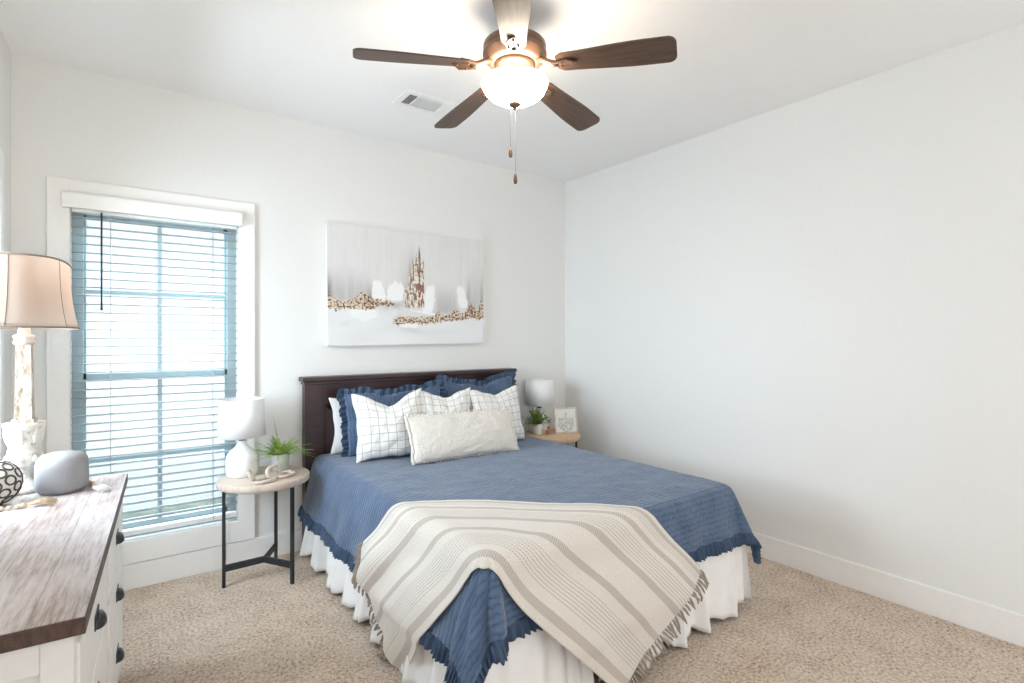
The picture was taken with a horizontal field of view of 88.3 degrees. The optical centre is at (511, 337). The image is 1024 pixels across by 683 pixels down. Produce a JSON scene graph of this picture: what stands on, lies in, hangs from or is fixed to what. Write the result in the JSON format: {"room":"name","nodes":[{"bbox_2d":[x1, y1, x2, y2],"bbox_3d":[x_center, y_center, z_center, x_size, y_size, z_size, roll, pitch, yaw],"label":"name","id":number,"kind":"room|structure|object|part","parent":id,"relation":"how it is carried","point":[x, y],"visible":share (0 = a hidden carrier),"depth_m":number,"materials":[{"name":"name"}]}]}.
{"room":"bedroom","nodes":[
{"label":"bedroom","id":0,"kind":"room"},
{"bbox_2d":[0,27,10,456],"bbox_3d":[-1.155,-0.012,0.727,0.120,2.740,4.720,0,0,-36],"label":"wall","id":1,"kind":"structure","parent":0,"point":[5,54],"depth_m":2.47,"materials":[{"name":"paint"}]},
{"bbox_2d":[0,148,3,459],"bbox_3d":[-1.948,-0.104,1.826,0.130,1.404,1.108,0,0,-36],"label":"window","id":2,"kind":"structure","parent":1,"relation":"in","point":[1,151],"depth_m":2.26,"materials":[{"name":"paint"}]},
{"bbox_2d":[11,53,564,541],"bbox_3d":[-1.016,-0.012,3.689,3.623,2.740,0.120,0,0,-36],"label":"wall","id":3,"kind":"structure","parent":0,"point":[298,176],"depth_m":3.33,"materials":[{"name":"paint"}]},
{"bbox_2d":[47,176,254,564],"bbox_3d":[-1.976,0.206,2.961,0.949,2.024,0.130,0,0,-36],"label":"window","id":4,"kind":"structure","parent":3,"relation":"in","point":[60,222],"depth_m":2.96,"materials":[{"name":"paint"}]},
{"bbox_2d":[61,191,242,536],"bbox_3d":[-1.947,0.166,2.910,0.821,1.800,0.097,0,0,-36],"label":"window blind","id":5,"kind":"object","parent":4,"relation":"attached to","point":[80,203],"visible":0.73,"depth_m":2.90,"materials":[{"name":"paint"}]},
{"bbox_3d":[-2.129,0.208,2.797,0.003,1.700,0.052,0,0,-36],"label":"ladder cord","id":6,"kind":"part","parent":5,"relation":"part of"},
{"bbox_3d":[-1.952,1.053,2.928,0.759,0.026,0.047,0,0,-36],"label":"rail","id":7,"kind":"part","parent":5,"relation":"part of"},
{"bbox_3d":[-1.747,0.208,3.079,0.003,1.700,0.052,0,0,-36],"label":"ladder cord","id":8,"kind":"part","parent":5,"relation":"part of","materials":[{"name":"white fabric"}]},
{"bbox_3d":[-1.996,0.195,2.987,0.771,1.803,0.065,0,0,-36],"label":"frame","id":9,"kind":"part","parent":4,"relation":"part of","materials":[{"name":"plastic"}]},
{"bbox_3d":[-2.003,-0.212,2.997,0.671,0.890,0.020,0,0,-36],"label":"sash","id":10,"kind":"part","parent":4,"relation":"part of","materials":[{"name":"glass"}]},
{"bbox_3d":[-1.988,0.620,2.977,0.671,0.853,0.020,0,0,-36],"label":"sash","id":11,"kind":"part","parent":4,"relation":"part of","materials":[{"name":"plastic"}]},
{"bbox_2d":[123,528,301,590],"bbox_3d":[-0.976,1.289,3.634,3.591,0.138,0.016,0,0,-36],"label":"baseboard","id":12,"kind":"structure","parent":3,"relation":"attached to","point":[168,568],"depth_m":3.02,"materials":[{"name":"paint"}]},
{"bbox_2d":[325,221,483,345],"bbox_3d":[-0.724,-0.353,3.805,1.225,0.830,0.036,-1,0,-36],"label":"canvas painting","id":13,"kind":"object","parent":3,"relation":"attached to","point":[384,286],"visible":1,"depth_m":3.73,"materials":[{"name":"fabric"}]},
{"bbox_2d":[0,0,1023,182],"bbox_3d":[0.350,-1.442,1.839,3.863,0.120,4.720,0,0,-36],"label":"ceiling","id":14,"kind":"structure","parent":0,"point":[736,61],"depth_m":2.58,"materials":[{"name":"paint"}]},
{"bbox_2d":[392,89,453,115],"bbox_3d":[-0.523,-1.378,3.108,0.300,0.008,0.200,0,0,-36],"label":"ceiling vent","id":15,"kind":"object","parent":14,"relation":"in","point":[408,97],"visible":1,"depth_m":3.09,"materials":[{"name":"metal"}]},
{"bbox_2d":[353,0,676,183],"bbox_3d":[-0.011,-1.037,2.285,1.277,0.690,1.232,0,0,-36],"label":"ceiling fan","id":16,"kind":"object","parent":14,"relation":"hanging from","point":[514,52],"visible":1,"depth_m":2.15,"materials":[{"name":"brown wood"}]},
{"bbox_3d":[-0.394,-1.121,2.125,0.475,0.058,0.133,0,0,-16],"label":"blade","id":17,"kind":"part","parent":16,"relation":"part of","materials":[{"name":"brown wood"}]},
{"bbox_3d":[-0.228,-1.121,2.593,0.133,0.058,0.475,0,0,-34],"label":"blade","id":18,"kind":"part","parent":16,"relation":"part of","materials":[{"name":"brown wood"}]},
{"bbox_3d":[-0.164,-1.148,2.193,0.175,0.066,0.068,0,0,-16],"label":"blade arm","id":19,"kind":"part","parent":16,"relation":"part of","materials":[{"name":"brown metal"}]},
{"bbox_3d":[-0.003,-0.981,2.367,0.002,0.233,0.062,0,0,-7],"label":"pull chain","id":20,"kind":"part","parent":16,"relation":"part of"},
{"bbox_3d":[-0.006,-0.840,2.397,0.018,0.050,0.018,0,0,-36],"label":"chain knob","id":21,"kind":"part","parent":16,"relation":"part of","materials":[{"name":"brown wood"}]},
{"bbox_3d":[0.000,-1.121,1.823,0.133,0.058,0.475,0,0,2],"label":"blade","id":22,"kind":"part","parent":16,"relation":"part of","materials":[{"name":"brown wood"}]},
{"bbox_3d":[0.006,-1.148,2.063,0.068,0.066,0.175,0,0,2],"label":"blade arm","id":23,"kind":"part","parent":16,"relation":"part of","materials":[{"name":"brown metal"}]},
{"bbox_3d":[0.011,-1.040,2.245,0.283,0.092,0.283,0,0,-36],"label":"lamp shade","id":24,"kind":"part","parent":16,"relation":"part of","materials":[{"name":"white glass"}]},
{"bbox_3d":[0.015,-0.920,2.359,0.002,0.356,0.058,0,0,2],"label":"pull chain","id":25,"kind":"part","parent":16,"relation":"part of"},
{"bbox_3d":[0.016,-0.717,2.387,0.018,0.050,0.018,0,0,-36],"label":"chain knob","id":26,"kind":"part","parent":16,"relation":"part of","materials":[{"name":"brown wood"}]},
{"bbox_3d":[0.123,-1.148,2.390,0.068,0.066,0.175,0,0,38],"label":"blade arm","id":27,"kind":"part","parent":16,"relation":"part of","materials":[{"name":"brown metal"}]},
{"bbox_3d":[0.183,-1.148,2.184,0.175,0.066,0.068,0,0,20],"label":"blade arm","id":28,"kind":"part","parent":16,"relation":"part of","materials":[{"name":"brown metal"}]},
{"bbox_3d":[0.269,-1.121,2.580,0.133,0.058,0.475,0,0,38],"label":"blade","id":29,"kind":"part","parent":16,"relation":"part of","materials":[{"name":"brown wood"}]},
{"bbox_3d":[0.409,-1.121,2.104,0.475,0.058,0.133,0,0,20],"label":"blade","id":30,"kind":"part","parent":16,"relation":"part of","materials":[{"name":"brown wood"}]},
{"bbox_2d":[117,551,1023,682],"bbox_3d":[0.350,1.418,1.839,3.863,0.120,4.720,0,0,-36],"label":"floor","id":31,"kind":"structure","parent":0,"point":[798,626],"depth_m":2.37,"materials":[{"name":"carpet"}]},
{"bbox_2d":[0,473,127,682],"bbox_3d":[-1.367,0.958,1.512,0.378,0.800,1.327,0,0,-33],"label":"dresser","id":32,"kind":"object","parent":31,"relation":"on","point":[62,594],"visible":1,"depth_m":1.31,"materials":[{"name":"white wood"}]},
{"bbox_2d":[0,460,23,504],"bbox_3d":[-1.720,0.484,1.746,0.152,0.152,0.152,0,0,-36],"label":"decorative ball","id":33,"kind":"object","parent":32,"relation":"on","point":[11,476],"visible":1,"depth_m":1.74,"materials":[{"name":"beige ceramic"}]},
{"bbox_3d":[-1.018,0.941,0.970,0.330,0.694,0.012,0,0,-33],"label":"panel","id":34,"kind":"part","parent":32,"relation":"part of","materials":[{"name":"paint"}]},
{"bbox_2d":[0,251,79,495],"bbox_3d":[-1.766,0.127,1.910,0.299,0.862,0.577,0,0,-33],"label":"lamp","id":35,"kind":"object","parent":32,"relation":"on","point":[36,290],"visible":0.93,"depth_m":1.86,"materials":[{"name":"beige paint"}]},
{"bbox_3d":[-1.766,-0.154,1.910,0.292,0.241,0.570,0,0,-33],"label":"lamp shade","id":36,"kind":"part","parent":35,"relation":"part of","materials":[{"name":"fabric"}]},
{"bbox_2d":[0,480,113,510],"bbox_3d":[-1.638,0.545,1.830,0.300,0.026,0.371,0,0,20],"label":"bead garland","id":37,"kind":"object","parent":32,"relation":"on","point":[43,500],"visible":0.67,"depth_m":1.75,"materials":[{"name":"brown wood"}]},
{"bbox_2d":[34,450,88,495],"bbox_3d":[-1.633,0.486,1.915,0.153,0.143,0.153,0,0,-36],"label":"smart speaker","id":38,"kind":"object","parent":32,"relation":"on","point":[62,472],"visible":1,"depth_m":1.86},
{"bbox_3d":[-1.060,0.723,1.327,0.022,0.180,0.570,0,0,-33],"label":"drawer","id":39,"kind":"part","parent":32,"relation":"part of","materials":[{"name":"paint"}]},
{"bbox_3d":[-1.060,0.923,1.327,0.022,0.180,0.570,0,0,-33],"label":"drawer","id":40,"kind":"part","parent":32,"relation":"part of","materials":[{"name":"paint"}]},
{"bbox_3d":[-1.042,0.709,1.339,0.022,0.036,0.080,0,0,-33],"label":"cup pull","id":41,"kind":"part","parent":32,"relation":"part of","materials":[{"name":"metal"}]},
{"bbox_3d":[-1.413,1.138,1.867,0.022,0.210,0.570,0,0,-33],"label":"drawer","id":42,"kind":"part","parent":32,"relation":"part of","materials":[{"name":"paint"}]},
{"bbox_3d":[-1.413,0.923,1.867,0.022,0.180,0.570,0,0,-33],"label":"drawer","id":43,"kind":"part","parent":32,"relation":"part of","materials":[{"name":"paint"}]},
{"bbox_3d":[-1.413,0.723,1.867,0.022,0.180,0.570,0,0,-33],"label":"drawer","id":44,"kind":"part","parent":32,"relation":"part of","materials":[{"name":"paint"}]},
{"bbox_3d":[-1.395,1.124,1.879,0.022,0.036,0.080,0,0,-33],"label":"cup pull","id":45,"kind":"part","parent":32,"relation":"part of","materials":[{"name":"metal"}]},
{"bbox_3d":[-1.395,0.909,1.879,0.022,0.036,0.080,0,0,-33],"label":"cup pull","id":46,"kind":"part","parent":32,"relation":"part of","materials":[{"name":"metal"}]},
{"bbox_3d":[-1.395,0.709,1.879,0.022,0.036,0.080,0,0,-33],"label":"cup pull","id":47,"kind":"part","parent":32,"relation":"part of","materials":[{"name":"metal"}]},
{"bbox_2d":[216,465,309,588],"bbox_3d":[-1.400,1.069,2.983,0.476,0.577,0.476,0,0,-37],"label":"side table","id":48,"kind":"object","parent":31,"relation":"on","point":[224,484],"visible":0.74,"depth_m":2.90,"materials":[{"name":"brown wood"}]},
{"bbox_3d":[-1.563,1.089,2.858,0.016,0.538,0.016,0,0,-37],"label":"leg","id":49,"kind":"part","parent":48,"relation":"part of","materials":[{"name":"black metal"}]},
{"bbox_2d":[217,397,265,498],"bbox_3d":[-1.543,0.829,2.986,0.272,0.959,0.246,0,0,-4],"label":"table lamp","id":50,"kind":"object","parent":48,"relation":"on","point":[240,419],"visible":0.99,"depth_m":2.91,"materials":[{"name":"white ceramic"}]},
{"bbox_3d":[-1.530,0.454,2.986,0.246,0.210,0.246,0,0,-36],"label":"lamp shade","id":51,"kind":"part","parent":50,"relation":"part of","materials":[{"name":"white fabric"}]},
{"bbox_2d":[246,464,295,484],"bbox_3d":[-1.315,0.741,2.892,0.124,0.080,0.288,0,0,37],"label":"chain","id":52,"kind":"object","parent":48,"relation":"on","point":[268,478],"visible":1,"depth_m":2.86,"materials":[{"name":"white wood"}]},
{"bbox_3d":[-1.427,1.089,3.186,0.016,0.538,0.016,0,0,-7],"label":"leg","id":53,"kind":"part","parent":48,"relation":"part of","materials":[{"name":"black metal"}]},
{"bbox_2d":[255,417,315,471],"bbox_3d":[-1.353,0.620,3.082,0.393,0.323,0.418,0,0,-36],"label":"potted fern","id":54,"kind":"object","parent":48,"relation":"on","point":[279,454],"visible":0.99,"depth_m":3.07,"materials":[{"name":"green plant"}]},
{"bbox_2d":[270,453,288,471],"bbox_3d":[-1.361,0.731,3.093,0.104,0.100,0.104,0,0,-36],"label":"pot","id":55,"kind":"object","parent":54,"relation":"on","point":[274,456],"depth_m":3.05,"materials":[{"name":"white ceramic"}]},
{"bbox_3d":[-1.211,1.089,2.904,0.016,0.538,0.016,0,0,23],"label":"leg","id":56,"kind":"part","parent":48,"relation":"part of","materials":[{"name":"black metal"}]},
{"bbox_2d":[299,368,516,540],"bbox_3d":[-0.086,0.805,3.025,1.660,1.106,2.037,0,0,-36],"label":"headboard","id":57,"kind":"object","parent":31,"relation":"on","point":[318,430],"visible":0.18,"depth_m":3.41,"materials":[{"name":"brown wood"}]},
{"bbox_3d":[-0.659,0.276,3.802,1.660,0.048,0.107,0,0,-36],"label":"cap moulding","id":58,"kind":"part","parent":57,"relation":"part of","materials":[{"name":"brown wood"}]},
{"bbox_2d":[299,526,751,682],"bbox_3d":[-0.030,1.152,2.950,1.721,0.389,2.014,0,0,-36],"label":"bed skirt","id":59,"kind":"object","parent":57,"relation":"on","point":[538,657],"visible":0.2,"depth_m":2.35,"materials":[{"name":"white fabric"}]},
{"bbox_3d":[-0.690,1.152,2.482,0.100,0.389,1.960,0,0,-36],"label":"skirt panel","id":60,"kind":"part","parent":59,"relation":"part of","materials":[{"name":"white fabric"}]},
{"bbox_3d":[0.093,1.151,1.837,0.510,0.388,0.077,0,0,-36],"label":"skirt panel","id":61,"kind":"part","parent":59,"relation":"part of","materials":[{"name":"white fabric"}]},
{"bbox_3d":[0.767,1.151,2.337,1.057,0.387,0.076,0,0,-36],"label":"skirt panel","id":62,"kind":"part","parent":59,"relation":"part of","materials":[{"name":"white fabric"}]},
{"bbox_3d":[0.611,1.152,3.442,0.100,0.388,1.984,0,0,-36],"label":"skirt panel","id":63,"kind":"part","parent":59,"relation":"part of","materials":[{"name":"white fabric"}]},
{"bbox_2d":[297,435,761,682],"bbox_3d":[-0.036,0.942,2.927,1.876,0.414,2.122,0,0,-36],"label":"quilt","id":64,"kind":"object","parent":57,"relation":"on","point":[345,499],"visible":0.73,"depth_m":2.56,"materials":[{"name":"blue fabric"}]},
{"bbox_2d":[329,398,342,454],"bbox_3d":[-0.884,0.571,3.522,0.661,0.373,0.132,0,0,-32],"label":"pillow","id":65,"kind":"object","parent":64,"relation":"on","point":[337,448],"visible":0.1,"depth_m":3.35,"materials":[{"name":"white fabric"}]},
{"bbox_2d":[351,388,421,462],"bbox_3d":[-0.744,0.536,3.232,0.447,0.427,0.164,0,0,-29],"label":"checked pillow","id":66,"kind":"object","parent":64,"relation":"on","point":[382,432],"visible":0.86,"depth_m":3.17,"materials":[{"name":"fabric"}]},
{"bbox_2d":[336,379,446,456],"bbox_3d":[-0.759,0.523,3.458,0.746,0.462,0.149,0,0,-31],"label":"ruffled pillow","id":67,"kind":"object","parent":64,"relation":"on","point":[388,397],"visible":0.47,"depth_m":3.37,"materials":[{"name":"blue fabric"}]},
{"bbox_2d":[413,387,470,414],"bbox_3d":[-0.436,0.541,3.442,0.432,0.403,0.162,0,0,-32],"label":"checked pillow","id":68,"kind":"object","parent":64,"relation":"on","point":[460,400],"visible":0.31,"depth_m":3.44,"materials":[{"name":"fabric"}]},
{"bbox_2d":[404,407,518,464],"bbox_3d":[-0.292,0.606,3.302,0.778,0.292,0.172,0,0,-36],"label":"lumbar pillow","id":69,"kind":"object","parent":64,"relation":"on","point":[440,436],"visible":0.99,"depth_m":3.23,"materials":[{"name":"white fabric"}]},
{"bbox_2d":[436,371,517,397],"bbox_3d":[-0.237,0.503,3.889,0.699,0.488,0.147,0,0,-33],"label":"ruffled pillow","id":70,"kind":"object","parent":64,"relation":"on","point":[494,384],"visible":0.25,"depth_m":3.92,"materials":[{"name":"blue fabric"}]},
{"bbox_2d":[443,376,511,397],"bbox_3d":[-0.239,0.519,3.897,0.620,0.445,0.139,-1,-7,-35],"label":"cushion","id":71,"kind":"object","parent":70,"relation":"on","point":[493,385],"depth_m":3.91,"materials":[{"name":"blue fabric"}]},
{"bbox_2d":[470,385,524,439],"bbox_3d":[-0.101,0.550,3.683,0.444,0.406,0.159,0,0,-40],"label":"checked pillow","id":72,"kind":"object","parent":64,"relation":"on","point":[508,397],"visible":0.56,"depth_m":3.70,"materials":[{"name":"fabric"}]},
{"bbox_2d":[351,500,708,682],"bbox_3d":[0.039,1.038,2.074,1.611,0.632,0.666,0,0,5],"label":"throw blanket","id":73,"kind":"object","parent":64,"relation":"on","point":[605,581],"visible":1,"depth_m":2.04,"materials":[{"name":"beige fabric"}]},
{"bbox_2d":[524,429,579,447],"bbox_3d":[0.315,1.069,4.272,0.476,0.577,0.476,0,0,8],"label":"side table","id":74,"kind":"object","parent":31,"relation":"on","point":[568,437],"visible":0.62,"depth_m":4.15,"materials":[{"name":"brown wood"}]},
{"bbox_2d":[523,408,551,434],"bbox_3d":[0.190,0.676,4.277,0.236,0.211,0.278,0,0,36],"label":"potted plant","id":75,"kind":"object","parent":74,"relation":"on","point":[537,425],"visible":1,"depth_m":4.24,"materials":[{"name":"green plant"}]},
{"bbox_2d":[532,423,542,434],"bbox_3d":[0.207,0.740,4.263,0.086,0.082,0.086,0,0,-36],"label":"pot","id":76,"kind":"object","parent":75,"relation":"on","point":[537,430],"depth_m":4.23,"materials":[{"name":"white ceramic"}]},
{"bbox_2d":[525,378,553,432],"bbox_3d":[0.227,0.565,4.365,0.246,0.432,0.246,0,0,-36],"label":"table lamp","id":77,"kind":"object","parent":74,"relation":"on","point":[539,392],"visible":0.73,"depth_m":4.27,"materials":[{"name":"white fabric"}]},
{"bbox_3d":[0.227,0.454,4.365,0.246,0.210,0.246,0,0,-36],"label":"lamp shade","id":78,"kind":"part","parent":77,"relation":"part of","materials":[{"name":"white fabric"}]},
{"bbox_2d":[553,407,577,433],"bbox_3d":[0.439,0.679,4.301,0.194,0.206,0.062,0,0,-12],"label":"framed print","id":79,"kind":"object","parent":74,"relation":"on","point":[565,419],"visible":1,"depth_m":4.30,"materials":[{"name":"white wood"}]},
{"bbox_2d":[565,23,1023,614],"bbox_3d":[1.856,-0.012,2.951,0.120,2.740,4.720,0,0,-36],"label":"wall","id":80,"kind":"structure","parent":0,"point":[811,309],"depth_m":2.92,"materials":[{"name":"paint"}]},
{"bbox_2d":[746,531,1023,646],"bbox_3d":[1.837,1.289,2.862,0.016,0.138,4.600,0,0,-36],"label":"baseboard","id":81,"kind":"structure","parent":80,"relation":"attached to","point":[1000,623],"depth_m":2.66,"materials":[{"name":"paint"}]},
{"label":"outside","id":82,"kind":"structure","parent":0,"visible":0},
{"bbox_2d":[123,498,221,522],"bbox_3d":[-4.313,1.758,6.152,34.000,0.100,20.000,0,0,-36],"label":"ground","id":83,"kind":"structure","parent":82,"point":[216,501],"depth_m":5.23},
{"bbox_2d":[86,220,223,510],"bbox_3d":[-3.755,-1.217,5.396,22.000,5.850,0.280,0,0,-36],"label":"window glass","id":84,"kind":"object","parent":83,"relation":"on","point":[92,240],"depth_m":5.32,"materials":[{"name":"white"}]}
]}

